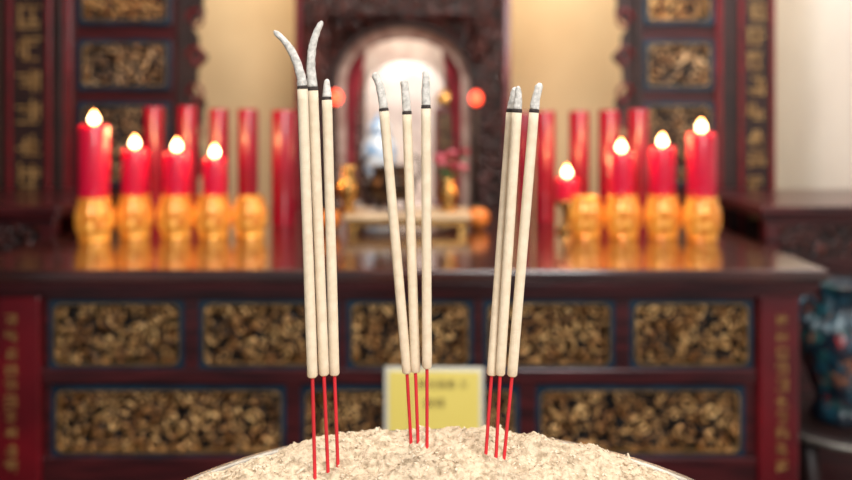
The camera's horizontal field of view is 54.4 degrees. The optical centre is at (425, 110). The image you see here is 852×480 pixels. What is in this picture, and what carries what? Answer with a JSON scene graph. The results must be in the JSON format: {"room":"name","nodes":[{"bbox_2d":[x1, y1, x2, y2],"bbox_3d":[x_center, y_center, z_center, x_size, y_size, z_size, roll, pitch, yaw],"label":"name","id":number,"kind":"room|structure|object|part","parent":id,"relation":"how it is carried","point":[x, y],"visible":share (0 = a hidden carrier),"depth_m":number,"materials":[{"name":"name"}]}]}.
{"room":"house of worship","nodes":[
{"label":"house of worship","id":0,"kind":"room"},
{"bbox_2d":[0,0,0,188],"bbox_3d":[-1.800,-0.115,1.700,0.100,2.900,3.800,0,0,0],"label":"wall","id":1,"kind":"structure","parent":0,"point":[0,0],"depth_m":3.41,"materials":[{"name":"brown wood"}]},
{"bbox_2d":[194,0,775,208],"bbox_3d":[-0.115,-0.115,3.650,3.470,2.900,0.100,0,0,0],"label":"wall","id":2,"kind":"structure","parent":0,"point":[568,47],"depth_m":3.60,"materials":[{"name":"beige paint"}]},
{"bbox_2d":[776,0,851,188],"bbox_3d":[1.570,-0.115,1.700,0.100,2.900,3.800,0,0,0],"label":"wall","id":3,"kind":"structure","parent":0,"point":[814,37],"depth_m":3.25,"materials":[{"name":"white paint"}]},
{"bbox_3d":[-0.115,1.360,1.100,3.470,0.050,5.200,0,0,0],"label":"floor","id":4,"kind":"structure","parent":0,"visible":0},
{"bbox_2d":[1,0,63,233],"bbox_3d":[-1.361,0.035,2.933,0.221,2.600,0.175,0,0,0],"label":"column","id":5,"kind":"structure","parent":4,"relation":"on","point":[32,31],"depth_m":2.86,"materials":[{"name":"black wood"}]},
{"bbox_2d":[0,189,120,253],"bbox_3d":[-1.360,0.800,2.560,0.680,1.070,0.520,0,0,0],"label":"side table","id":6,"kind":"object","parent":4,"relation":"on","point":[27,216],"visible":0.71,"depth_m":2.32,"materials":[{"name":"red wood"}]},
{"bbox_3d":[-1.070,0.820,2.350,0.050,1.030,0.050,0,0,0],"label":"leg","id":7,"kind":"part","parent":6,"relation":"part of","materials":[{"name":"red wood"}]},
{"bbox_3d":[-1.070,0.820,2.770,0.050,1.030,0.050,0,0,0],"label":"leg","id":8,"kind":"part","parent":6,"relation":"part of","materials":[{"name":"wood"}]},
{"bbox_2d":[64,0,207,232],"bbox_3d":[-1.006,0.160,2.895,0.492,2.350,0.070,0,0,0],"label":"carved panel","id":9,"kind":"object","parent":4,"relation":"on","point":[122,58],"visible":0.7,"depth_m":2.87,"materials":[{"name":"red wood"}]},
{"bbox_3d":[-1.044,0.113,2.872,0.299,0.271,0.012,0,0,0],"label":"carved panel","id":10,"kind":"part","parent":9,"relation":"part of","materials":[{"name":"brown wood"}]},
{"bbox_3d":[-1.044,-0.160,2.872,0.299,0.156,0.012,0,0,0],"label":"carved panel","id":11,"kind":"part","parent":9,"relation":"part of","materials":[{"name":"brown wood"}]},
{"bbox_3d":[-1.044,0.113,2.869,0.317,0.289,0.018,0,0,0],"label":"panel frame","id":12,"kind":"part","parent":9,"relation":"part of","materials":[{"name":"teal paint"}]},
{"bbox_3d":[-1.044,-0.160,2.869,0.317,0.174,0.018,0,0,0],"label":"panel frame","id":13,"kind":"part","parent":9,"relation":"part of","materials":[{"name":"teal paint"}]},
{"bbox_3d":[-1.044,-0.447,2.872,0.299,0.278,0.012,0,0,0],"label":"carved panel","id":14,"kind":"part","parent":9,"relation":"part of","materials":[{"name":"brown wood"}]},
{"bbox_3d":[-1.044,-0.447,2.869,0.317,0.296,0.018,0,0,0],"label":"panel frame","id":15,"kind":"part","parent":9,"relation":"part of","materials":[{"name":"teal paint"}]},
{"bbox_2d":[295,0,510,208],"bbox_3d":[-0.082,0.160,3.195,0.762,2.350,0.550,0,0,0],"label":"shrine","id":16,"kind":"object","parent":4,"relation":"on","point":[464,46],"visible":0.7,"depth_m":2.95,"materials":[{"name":"black wood"}]},
{"bbox_2d":[347,51,365,174],"bbox_3d":[-0.274,0.055,3.095,0.105,0.560,0.018,0,0,0],"label":"drape","id":17,"kind":"object","parent":16,"relation":"hanging from","point":[354,76],"depth_m":3.09,"materials":[{"name":"fabric"}]},
{"bbox_2d":[361,114,396,206],"bbox_3d":[-0.178,0.198,3.140,0.150,0.373,0.150,0,0,0],"label":"statue","id":18,"kind":"object","parent":16,"relation":"in","point":[372,145],"visible":0.38,"depth_m":3.10,"materials":[{"name":"white ceramic"}]},
{"bbox_3d":[-0.178,0.043,3.140,0.090,0.063,0.090,0,0,0],"label":"lid","id":19,"kind":"part","parent":18,"relation":"part of","materials":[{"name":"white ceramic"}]},
{"bbox_3d":[-0.082,0.034,2.946,0.510,0.703,0.010,0,0,0],"label":"arch trim","id":20,"kind":"part","parent":16,"relation":"part of","materials":[{"name":"black wood"}]},
{"bbox_3d":[-0.082,0.160,2.985,0.750,2.350,0.070,0,0,0],"label":"arch frame","id":21,"kind":"part","parent":16,"relation":"part of","materials":[{"name":"black wood"}]},
{"bbox_2d":[431,88,460,206],"bbox_3d":[0.076,0.149,3.150,0.110,0.470,0.082,0,0,0],"label":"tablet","id":22,"kind":"object","parent":16,"relation":"in","point":[443,126],"visible":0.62,"depth_m":3.13,"materials":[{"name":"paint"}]},
{"bbox_2d":[442,51,460,200],"bbox_3d":[0.111,0.055,3.095,0.105,0.560,0.018,0,0,0],"label":"drape","id":23,"kind":"object","parent":16,"relation":"hanging from","point":[453,77],"depth_m":3.09,"materials":[{"name":"fabric"}]},
{"bbox_2d":[0,209,827,479],"bbox_3d":[-0.070,0.835,2.292,1.860,1.000,1.095,0,0,0],"label":"altar table","id":24,"kind":"object","parent":4,"relation":"on","point":[153,357],"visible":0.9,"depth_m":1.81,"materials":[{"name":"brown wood"}]},
{"bbox_3d":[-0.879,0.617,1.812,0.093,0.437,0.055,0,0,0],"label":"post","id":25,"kind":"part","parent":24,"relation":"part of","materials":[{"name":"red paint"}]},
{"bbox_2d":[74,196,114,242],"bbox_3d":[-0.852,0.278,2.130,0.098,0.113,0.098,0,0,0],"label":"candle holder","id":26,"kind":"object","parent":24,"relation":"on","point":[94,219],"visible":0.91,"depth_m":2.09,"materials":[{"name":"orange metal"}]},
{"bbox_2d":[78,111,109,198],"bbox_3d":[-0.854,0.110,2.130,0.076,0.223,0.076,0,0,0],"label":"pillar candle","id":27,"kind":"object","parent":26,"relation":"on","point":[93,140],"visible":1,"depth_m":2.10,"materials":[{"name":"red wax"}]},
{"bbox_3d":[-0.674,0.487,1.813,0.296,0.156,0.018,0,0,0],"label":"panel frame","id":28,"kind":"part","parent":24,"relation":"part of","materials":[{"name":"teal paint"}]},
{"bbox_3d":[-0.674,0.487,1.816,0.282,0.142,0.012,0,0,0],"label":"carved panel","id":29,"kind":"part","parent":24,"relation":"part of","materials":[{"name":"brown wood"}]},
{"bbox_2d":[115,194,153,239],"bbox_3d":[-0.770,0.278,2.190,0.098,0.113,0.098,0,0,0],"label":"candle holder","id":30,"kind":"object","parent":24,"relation":"on","point":[134,217],"visible":0.93,"depth_m":2.15,"materials":[{"name":"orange metal"}]},
{"bbox_2d":[121,135,147,195],"bbox_3d":[-0.770,0.143,2.190,0.068,0.158,0.068,0,0,0],"label":"pillar candle","id":31,"kind":"object","parent":30,"relation":"on","point":[134,162],"visible":1,"depth_m":2.16,"materials":[{"name":"red wax"}]},
{"bbox_2d":[143,107,163,222],"bbox_3d":[-0.821,0.157,2.500,0.060,0.355,0.060,0,0,0],"label":"pillar candle","id":32,"kind":"object","parent":24,"relation":"on","point":[153,117],"visible":0.73,"depth_m":2.47,"materials":[{"name":"red wax"}]},
{"bbox_3d":[-0.561,0.677,1.813,0.513,0.159,0.018,0,0,0],"label":"panel frame","id":33,"kind":"part","parent":24,"relation":"part of","materials":[{"name":"teal paint"}]},
{"bbox_3d":[-0.561,0.677,1.816,0.499,0.145,0.012,0,0,0],"label":"carved panel","id":34,"kind":"part","parent":24,"relation":"part of","materials":[{"name":"gold metal"}]},
{"bbox_2d":[157,194,194,239],"bbox_3d":[-0.661,0.278,2.190,0.098,0.113,0.098,0,0,0],"label":"candle holder","id":35,"kind":"object","parent":24,"relation":"on","point":[175,214],"visible":0.91,"depth_m":2.15,"materials":[{"name":"orange metal"}]},
{"bbox_2d":[163,138,189,195],"bbox_3d":[-0.659,0.147,2.190,0.068,0.150,0.068,0,0,0],"label":"pillar candle","id":36,"kind":"object","parent":35,"relation":"on","point":[176,165],"visible":1,"depth_m":2.16,"materials":[{"name":"red wax"}]},
{"bbox_2d":[178,106,197,222],"bbox_3d":[-0.719,0.155,2.500,0.060,0.358,0.060,0,0,0],"label":"pillar candle","id":37,"kind":"object","parent":24,"relation":"on","point":[187,115],"visible":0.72,"depth_m":2.48,"materials":[{"name":"red wax"}]},
{"bbox_2d":[194,194,231,239],"bbox_3d":[-0.563,0.278,2.190,0.098,0.113,0.098,0,0,0],"label":"candle holder","id":38,"kind":"object","parent":24,"relation":"on","point":[213,214],"visible":0.94,"depth_m":2.15,"materials":[{"name":"orange metal"}]},
{"bbox_2d":[203,144,226,195],"bbox_3d":[-0.559,0.155,2.190,0.062,0.134,0.062,0,0,0],"label":"pillar candle","id":39,"kind":"object","parent":38,"relation":"on","point":[215,168],"visible":1,"depth_m":2.16,"materials":[{"name":"red wax"}]},
{"bbox_2d":[209,109,228,199],"bbox_3d":[-0.625,0.160,2.500,0.060,0.349,0.060,0,0,0],"label":"pillar candle","id":40,"kind":"object","parent":24,"relation":"on","point":[218,118],"visible":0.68,"depth_m":2.48,"materials":[{"name":"red wax"}]},
{"bbox_2d":[232,195,266,238],"bbox_3d":[-0.468,0.281,2.200,0.093,0.107,0.093,0,0,0],"label":"candle holder","id":41,"kind":"object","parent":24,"relation":"on","point":[249,216],"visible":1,"depth_m":2.17,"materials":[{"name":"orange metal"}]},
{"bbox_2d":[237,109,257,195],"bbox_3d":[-0.537,0.160,2.500,0.062,0.349,0.062,0,0,0],"label":"pillar candle","id":42,"kind":"object","parent":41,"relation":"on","point":[247,119],"visible":0.83,"depth_m":2.47,"materials":[{"name":"red wax"}]},
{"bbox_3d":[-0.344,0.487,1.813,0.304,0.156,0.018,0,0,0],"label":"panel frame","id":43,"kind":"part","parent":24,"relation":"part of","materials":[{"name":"teal paint"}]},
{"bbox_3d":[-0.344,0.487,1.816,0.290,0.142,0.012,0,0,0],"label":"carved panel","id":44,"kind":"part","parent":24,"relation":"part of","materials":[{"name":"brown wood"}]},
{"bbox_2d":[271,107,295,226],"bbox_3d":[-0.415,0.162,2.420,0.072,0.346,0.072,0,0,0],"label":"pillar candle","id":45,"kind":"object","parent":24,"relation":"on","point":[283,129],"visible":1,"depth_m":2.39,"materials":[{"name":"red wax"}]},
{"bbox_2d":[323,210,341,230],"bbox_3d":[-0.267,0.302,2.300,0.066,0.064,0.066,0,0,0],"label":"fruit","id":46,"kind":"object","parent":24,"relation":"on","point":[338,219],"visible":0.29,"depth_m":2.28,"materials":[{"name":"orange plant"}]},
{"bbox_2d":[331,90,344,213],"bbox_3d":[-0.296,0.132,2.720,0.072,0.405,0.072,0,0,0],"label":"lamp","id":47,"kind":"object","parent":24,"relation":"on","point":[336,95],"visible":0.7,"depth_m":2.72,"materials":[{"name":"brown metal"}]},
{"bbox_3d":[-0.296,-0.046,2.720,0.039,0.048,0.039,0,0,23],"label":"lamp shade","id":48,"kind":"part","parent":47,"relation":"part of","materials":[{"name":"red glass"}]},
{"bbox_3d":[-0.058,0.794,1.814,1.555,0.082,0.032,0,0,0],"label":"rail","id":49,"kind":"part","parent":24,"relation":"part of","materials":[{"name":"red wood"}]},
{"bbox_3d":[-0.058,0.577,1.814,1.555,0.032,0.032,0,0,0],"label":"rail","id":50,"kind":"part","parent":24,"relation":"part of","materials":[{"name":"red wood"}]},
{"bbox_3d":[-0.058,0.405,1.815,1.555,0.013,0.030,0,0,0],"label":"rail","id":51,"kind":"part","parent":24,"relation":"part of","materials":[{"name":"red wood"}]},
{"bbox_2d":[343,207,470,232],"bbox_3d":[-0.051,0.309,2.360,0.350,0.050,0.220,0,0,0],"label":"stand","id":52,"kind":"object","parent":24,"relation":"on","point":[363,216],"visible":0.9,"depth_m":2.26,"materials":[{"name":"beige paint"}]},
{"bbox_2d":[336,165,359,212],"bbox_3d":[-0.220,0.219,2.330,0.068,0.130,0.066,0,0,0],"label":"vase","id":53,"kind":"object","parent":52,"relation":"on","point":[347,188],"visible":1,"depth_m":2.31,"materials":[{"name":"gold metal"}]},
{"bbox_3d":[-0.201,0.326,2.275,0.024,0.018,0.024,0,0,0],"label":"leg","id":54,"kind":"part","parent":52,"relation":"part of","materials":[{"name":"gold metal"}]},
{"bbox_2d":[361,154,420,209],"bbox_3d":[-0.097,0.203,2.360,0.132,0.164,0.132,0,0,-45],"label":"incense burner","id":55,"kind":"object","parent":52,"relation":"on","point":[377,185],"visible":0.65,"depth_m":2.31,"materials":[{"name":"metal"}]},
{"bbox_3d":[-0.171,0.162,2.360,0.031,0.082,0.010,0,0,0],"label":"handle","id":56,"kind":"part","parent":55,"relation":"part of","materials":[{"name":"brown metal"}]},
{"bbox_3d":[-0.137,0.261,2.383,0.028,0.050,0.024,0,0,0],"label":"leg","id":57,"kind":"part","parent":55,"relation":"part of","materials":[{"name":"brown metal"}]},
{"bbox_2d":[369,164,414,200],"bbox_3d":[-0.097,0.205,2.360,0.132,0.098,0.132,0,0,0],"label":"bowl","id":58,"kind":"object","parent":55,"relation":"on","point":[377,185],"depth_m":2.31,"materials":[{"name":"brown metal"}]},
{"bbox_3d":[-0.023,0.162,2.360,0.031,0.082,0.010,0,0,0],"label":"handle","id":59,"kind":"part","parent":55,"relation":"part of","materials":[{"name":"brown metal"}]},
{"bbox_2d":[432,148,469,211],"bbox_3d":[0.072,0.195,2.352,0.108,0.179,0.080,0,0,0],"label":"flower vase","id":60,"kind":"object","parent":52,"relation":"on","point":[447,193],"visible":1,"depth_m":2.34,"materials":[{"name":"gold metal"}]},
{"bbox_3d":[0.099,0.326,2.275,0.024,0.018,0.024,0,0,0],"label":"leg","id":61,"kind":"part","parent":52,"relation":"part of","materials":[{"name":"gold metal"}]},
{"bbox_3d":[-0.073,0.381,2.279,1.823,0.035,1.043,0,0,0],"label":"moulding","id":62,"kind":"part","parent":24,"relation":"part of","materials":[{"name":"red wood"}]},
{"bbox_3d":[-0.035,0.677,1.813,0.478,0.159,0.018,0,0,0],"label":"panel frame","id":63,"kind":"part","parent":24,"relation":"part of","materials":[{"name":"teal paint"}]},
{"bbox_3d":[-0.035,0.487,1.816,0.264,0.142,0.012,0,0,0],"label":"carved panel","id":64,"kind":"part","parent":24,"relation":"part of","materials":[{"name":"brown wood"}]},
{"bbox_3d":[-0.035,0.677,1.816,0.464,0.145,0.012,0,0,0],"label":"carved panel","id":65,"kind":"part","parent":24,"relation":"part of","materials":[{"name":"gold metal"}]},
{"bbox_3d":[-0.035,0.487,1.813,0.278,0.156,0.018,0,0,0],"label":"panel frame","id":66,"kind":"part","parent":24,"relation":"part of","materials":[{"name":"teal paint"}]},
{"bbox_2d":[385,366,483,430],"bbox_3d":[0.017,0.626,1.774,0.212,0.156,0.009,0,0,1],"label":"notice sign","id":67,"kind":"object","parent":24,"relation":"attached to","point":[456,394],"visible":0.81,"depth_m":1.77,"materials":[{"name":"yellow paper"}]},
{"bbox_2d":[468,91,481,210],"bbox_3d":[0.164,0.134,2.720,0.072,0.402,0.072,0,0,0],"label":"lamp","id":68,"kind":"object","parent":24,"relation":"on","point":[475,97],"visible":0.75,"depth_m":2.72,"materials":[{"name":"brown metal"}]},
{"bbox_3d":[0.164,-0.043,2.720,0.039,0.048,0.039,0,0,-23],"label":"lamp shade","id":69,"kind":"part","parent":68,"relation":"part of","materials":[{"name":"red glass"}]},
{"bbox_2d":[468,206,489,228],"bbox_3d":[0.148,0.302,2.350,0.066,0.064,0.066,0,0,0],"label":"fruit","id":70,"kind":"object","parent":24,"relation":"on","point":[480,217],"visible":0.94,"depth_m":2.33,"materials":[{"name":"orange plant"}]},
{"bbox_2d":[516,109,531,217],"bbox_3d":[0.308,0.165,2.600,0.048,0.340,0.048,0,0,0],"label":"pillar candle","id":71,"kind":"object","parent":24,"relation":"on","point":[525,115],"visible":0.46,"depth_m":2.58,"materials":[{"name":"red wax"}]},
{"bbox_2d":[535,108,554,222],"bbox_3d":[0.359,0.163,2.500,0.062,0.343,0.062,0,0,0],"label":"pillar candle","id":72,"kind":"object","parent":24,"relation":"on","point":[545,145],"visible":0.83,"depth_m":2.47,"materials":[{"name":"red wax"}]},
{"bbox_3d":[0.269,0.487,1.816,0.275,0.142,0.012,0,0,0],"label":"carved panel","id":73,"kind":"part","parent":24,"relation":"part of","materials":[{"name":"brown wood"}]},
{"bbox_3d":[0.269,0.487,1.813,0.289,0.156,0.018,0,0,0],"label":"panel frame","id":74,"kind":"part","parent":24,"relation":"part of","materials":[{"name":"teal paint"}]},
{"bbox_2d":[555,200,571,232],"bbox_3d":[0.390,0.290,2.290,0.068,0.088,0.068,0,0,0],"label":"candlestick","id":75,"kind":"object","parent":24,"relation":"on","point":[564,205],"visible":0.56,"depth_m":2.27,"materials":[{"name":"gold metal"}]},
{"bbox_2d":[555,165,578,200],"bbox_3d":[0.390,0.197,2.290,0.064,0.098,0.064,0,0,0],"label":"pillar candle","id":76,"kind":"object","parent":75,"relation":"on","point":[566,187],"visible":0.95,"depth_m":2.27,"materials":[{"name":"red wax"}]},
{"bbox_2d":[569,108,589,194],"bbox_3d":[0.462,0.163,2.500,0.062,0.343,0.062,0,0,0],"label":"pillar candle","id":77,"kind":"object","parent":24,"relation":"on","point":[579,154],"visible":0.8,"depth_m":2.47,"materials":[{"name":"red wax"}]},
{"bbox_2d":[569,195,603,238],"bbox_3d":[0.425,0.281,2.200,0.093,0.107,0.093,0,0,0],"label":"candle holder","id":78,"kind":"object","parent":24,"relation":"on","point":[586,216],"visible":1,"depth_m":2.17,"materials":[{"name":"orange metal"}]},
{"bbox_2d":[598,107,619,222],"bbox_3d":[0.552,0.161,2.500,0.064,0.346,0.064,0,0,0],"label":"pillar candle","id":79,"kind":"object","parent":24,"relation":"on","point":[608,120],"visible":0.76,"depth_m":2.47,"materials":[{"name":"red wax"}]},
{"bbox_2d":[604,194,641,239],"bbox_3d":[0.520,0.278,2.190,0.098,0.113,0.098,0,0,0],"label":"candle holder","id":80,"kind":"object","parent":24,"relation":"on","point":[622,214],"visible":0.91,"depth_m":2.15,"materials":[{"name":"orange metal"}]},
{"bbox_2d":[608,139,634,195],"bbox_3d":[0.516,0.148,2.190,0.068,0.148,0.068,0,0,0],"label":"pillar candle","id":81,"kind":"object","parent":80,"relation":"on","point":[621,175],"visible":1,"depth_m":2.16,"materials":[{"name":"red wax"}]},
{"bbox_2d":[627,106,648,222],"bbox_3d":[0.640,0.160,2.500,0.064,0.349,0.064,0,0,0],"label":"pillar candle","id":82,"kind":"object","parent":24,"relation":"on","point":[637,119],"visible":0.77,"depth_m":2.47,"materials":[{"name":"red wax"}]},
{"bbox_3d":[0.467,0.677,1.816,0.442,0.145,0.012,0,0,0],"label":"carved panel","id":83,"kind":"part","parent":24,"relation":"part of","materials":[{"name":"gold metal"}]},
{"bbox_3d":[0.467,0.677,1.813,0.456,0.159,0.018,0,0,0],"label":"panel frame","id":84,"kind":"part","parent":24,"relation":"part of","materials":[{"name":"teal paint"}]},
{"bbox_2d":[644,194,681,239],"bbox_3d":[0.626,0.278,2.190,0.098,0.113,0.098,0,0,0],"label":"candle holder","id":85,"kind":"object","parent":24,"relation":"on","point":[662,214],"visible":0.94,"depth_m":2.15,"materials":[{"name":"orange metal"}]},
{"bbox_2d":[649,133,675,195],"bbox_3d":[0.625,0.140,2.190,0.068,0.164,0.068,0,0,0],"label":"pillar candle","id":86,"kind":"object","parent":85,"relation":"on","point":[662,160],"visible":1,"depth_m":2.16,"materials":[{"name":"red wax"}]},
{"bbox_3d":[0.578,0.487,1.816,0.256,0.142,0.012,0,0,0],"label":"carved panel","id":87,"kind":"part","parent":24,"relation":"part of","materials":[{"name":"gold metal"}]},
{"bbox_3d":[0.578,0.487,1.813,0.270,0.156,0.018,0,0,0],"label":"panel frame","id":88,"kind":"part","parent":24,"relation":"part of","materials":[{"name":"teal paint"}]},
{"bbox_2d":[683,196,721,241],"bbox_3d":[0.716,0.278,2.150,0.098,0.113,0.098,0,0,0],"label":"candle holder","id":89,"kind":"object","parent":24,"relation":"on","point":[702,218],"visible":0.93,"depth_m":2.11,"materials":[{"name":"orange metal"}]},
{"bbox_2d":[687,119,715,197],"bbox_3d":[0.715,0.121,2.150,0.073,0.202,0.073,0,0,0],"label":"pillar candle","id":90,"kind":"object","parent":89,"relation":"on","point":[701,147],"visible":1,"depth_m":2.12,"materials":[{"name":"red wax"}]},
{"bbox_3d":[0.762,0.617,1.812,0.088,0.437,0.055,0,0,0],"label":"post","id":91,"kind":"part","parent":24,"relation":"part of","materials":[{"name":"red paint"}]},
{"bbox_2d":[612,0,722,212],"bbox_3d":[0.837,0.160,2.895,0.377,2.350,0.070,0,0,0],"label":"carved panel","id":92,"kind":"object","parent":4,"relation":"on","point":[669,55],"visible":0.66,"depth_m":2.87,"materials":[{"name":"red wood"}]},
{"bbox_3d":[0.875,0.113,2.869,0.243,0.289,0.018,0,0,0],"label":"panel frame","id":93,"kind":"part","parent":92,"relation":"part of","materials":[{"name":"teal paint"}]},
{"bbox_3d":[0.875,-0.160,2.869,0.243,0.174,0.018,0,0,0],"label":"panel frame","id":94,"kind":"part","parent":92,"relation":"part of","materials":[{"name":"teal paint"}]},
{"bbox_3d":[0.875,-0.447,2.869,0.243,0.296,0.018,0,0,0],"label":"panel frame","id":95,"kind":"part","parent":92,"relation":"part of","materials":[{"name":"teal paint"}]},
{"bbox_3d":[0.875,0.113,2.872,0.225,0.271,0.012,0,0,0],"label":"carved panel","id":96,"kind":"part","parent":92,"relation":"part of","materials":[{"name":"brown wood"}]},
{"bbox_3d":[0.875,-0.160,2.872,0.225,0.156,0.012,0,0,0],"label":"carved panel","id":97,"kind":"part","parent":92,"relation":"part of","materials":[{"name":"brown wood"}]},
{"bbox_3d":[0.875,-0.447,2.872,0.225,0.278,0.012,0,0,0],"label":"carved panel","id":98,"kind":"part","parent":92,"relation":"part of","materials":[{"name":"brown wood"}]},
{"bbox_2d":[723,0,774,242],"bbox_3d":[1.116,0.035,2.933,0.186,2.600,0.175,0,0,0],"label":"column","id":99,"kind":"structure","parent":4,"relation":"on","point":[748,25],"depth_m":2.86,"materials":[{"name":"black wood"}]},
{"bbox_2d":[716,189,851,479],"bbox_3d":[1.215,0.800,2.560,0.570,1.070,0.520,0,0,0],"label":"side table","id":100,"kind":"object","parent":4,"relation":"on","point":[812,226],"visible":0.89,"depth_m":2.32,"materials":[{"name":"red wood"}]},
{"bbox_3d":[0.980,0.820,2.770,0.050,1.030,0.050,0,0,0],"label":"leg","id":101,"kind":"part","parent":100,"relation":"part of","materials":[{"name":"red wood"}]},
{"bbox_3d":[0.980,0.820,2.350,0.050,1.030,0.050,0,0,0],"label":"leg","id":102,"kind":"part","parent":100,"relation":"part of","materials":[{"name":"red wood"}]},
{"bbox_3d":[1.215,0.720,2.370,0.470,0.830,0.020,0,0,0],"label":"panel","id":103,"kind":"part","parent":100,"relation":"part of","materials":[{"name":"wood"}]},
{"bbox_2d":[799,397,851,479],"bbox_3d":[1.030,1.051,2.050,0.344,0.581,0.344,0,0,0],"label":"plant stand","id":104,"kind":"object","parent":4,"relation":"on","point":[814,434],"visible":0.44,"depth_m":1.97,"materials":[{"name":"black wood"}]},
{"bbox_3d":[0.970,1.062,2.160,0.043,0.559,0.087,0,0,-34],"label":"leg","id":105,"kind":"part","parent":104,"relation":"part of","materials":[{"name":"black wood"}]},
{"bbox_3d":[0.920,1.062,1.989,0.081,0.560,0.061,0,0,0],"label":"leg","id":106,"kind":"part","parent":104,"relation":"part of","materials":[{"name":"black wood"}]},
{"bbox_2d":[799,276,851,427],"bbox_3d":[1.030,0.592,2.051,0.193,0.336,0.194,0,0,-36],"label":"floral vase","id":107,"kind":"object","parent":104,"relation":"on","point":[825,337],"visible":0.9,"depth_m":2.00,"materials":[{"name":"ceramic"}]},
{"bbox_3d":[0.947,0.490,2.050,0.060,0.071,0.013,0,0,0],"label":"handle","id":108,"kind":"part","parent":107,"relation":"part of","materials":[{"name":"ceramic"}]},
{"bbox_3d":[0.010,0.950,0.476,0.420,0.770,0.420,0,0,0],"label":"stone pedestal","id":109,"kind":"object","parent":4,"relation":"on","visible":0},
{"bbox_2d":[185,429,693,479],"bbox_3d":[0.010,0.416,0.476,0.464,0.291,0.464,0,0,0],"label":"incense burner","id":110,"kind":"object","parent":109,"relation":"on","point":[222,467],"visible":0.12,"depth_m":0.63,"materials":[{"name":"grey metal"}]},
{"bbox_2d":[196,425,677,479],"bbox_3d":[0.010,0.256,0.476,0.435,0.038,0.435,0,0,-13],"label":"ash","id":111,"kind":"object","parent":110,"relation":"in","point":[453,452],"visible":0.95,"depth_m":0.59},
{"bbox_2d":[273,30,317,478],"bbox_3d":[-0.088,0.110,0.561,0.030,0.330,0.009,0,0,-11],"label":"incense stick","id":112,"kind":"object","parent":111,"relation":"on","point":[302,89],"visible":1,"depth_m":0.56,"materials":[{"name":"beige wood"}]},
{"bbox_2d":[306,21,329,472],"bbox_3d":[-0.074,0.105,0.570,0.017,0.334,0.007,0,0,0],"label":"incense stick","id":113,"kind":"object","parent":111,"relation":"on","point":[313,101],"visible":1,"depth_m":0.57,"materials":[{"name":"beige wood"}]},
{"bbox_2d":[322,79,339,467],"bbox_3d":[-0.067,0.126,0.584,0.015,0.297,0.008,0,0,26],"label":"incense stick","id":114,"kind":"object","parent":111,"relation":"on","point":[327,116],"visible":1,"depth_m":0.58,"materials":[{"name":"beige wood"}]},
{"bbox_2d":[372,72,412,443],"bbox_3d":[-0.024,0.122,0.617,0.032,0.302,0.008,0,0,-13],"label":"incense stick","id":115,"kind":"object","parent":111,"relation":"on","point":[382,99],"visible":0.98,"depth_m":0.61,"materials":[{"name":"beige wood"}]},
{"bbox_2d":[400,80,419,443],"bbox_3d":[-0.011,0.124,0.621,0.017,0.295,0.008,0,0,29],"label":"incense stick","id":116,"kind":"object","parent":111,"relation":"on","point":[406,102],"visible":0.98,"depth_m":0.62,"materials":[{"name":"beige wood"}]},
{"bbox_2d":[421,70,431,448],"bbox_3d":[0.000,0.121,0.612,0.008,0.303,0.008,0,0,-45],"label":"incense stick","id":117,"kind":"object","parent":111,"relation":"on","point":[426,103],"visible":0.98,"depth_m":0.61,"materials":[{"name":"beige wood"}]},
{"bbox_2d":[484,87,515,454],"bbox_3d":[0.053,0.126,0.602,0.031,0.287,0.008,0,0,-27],"label":"incense stick","id":118,"kind":"object","parent":111,"relation":"on","point":[491,364],"visible":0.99,"depth_m":0.60,"materials":[{"name":"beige wood"}]},
{"bbox_2d":[494,86,521,457],"bbox_3d":[0.058,0.127,0.594,0.021,0.290,0.008,0,0,9],"label":"incense stick","id":119,"kind":"object","parent":111,"relation":"on","point":[511,197],"visible":0.99,"depth_m":0.59,"materials":[{"name":"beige wood"}]},
{"bbox_2d":[503,83,542,459],"bbox_3d":[0.068,0.126,0.592,0.031,0.292,0.007,0,0,0],"label":"incense stick","id":120,"kind":"object","parent":111,"relation":"on","point":[529,166],"visible":0.98,"depth_m":0.59,"materials":[{"name":"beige wood"}]}
]}

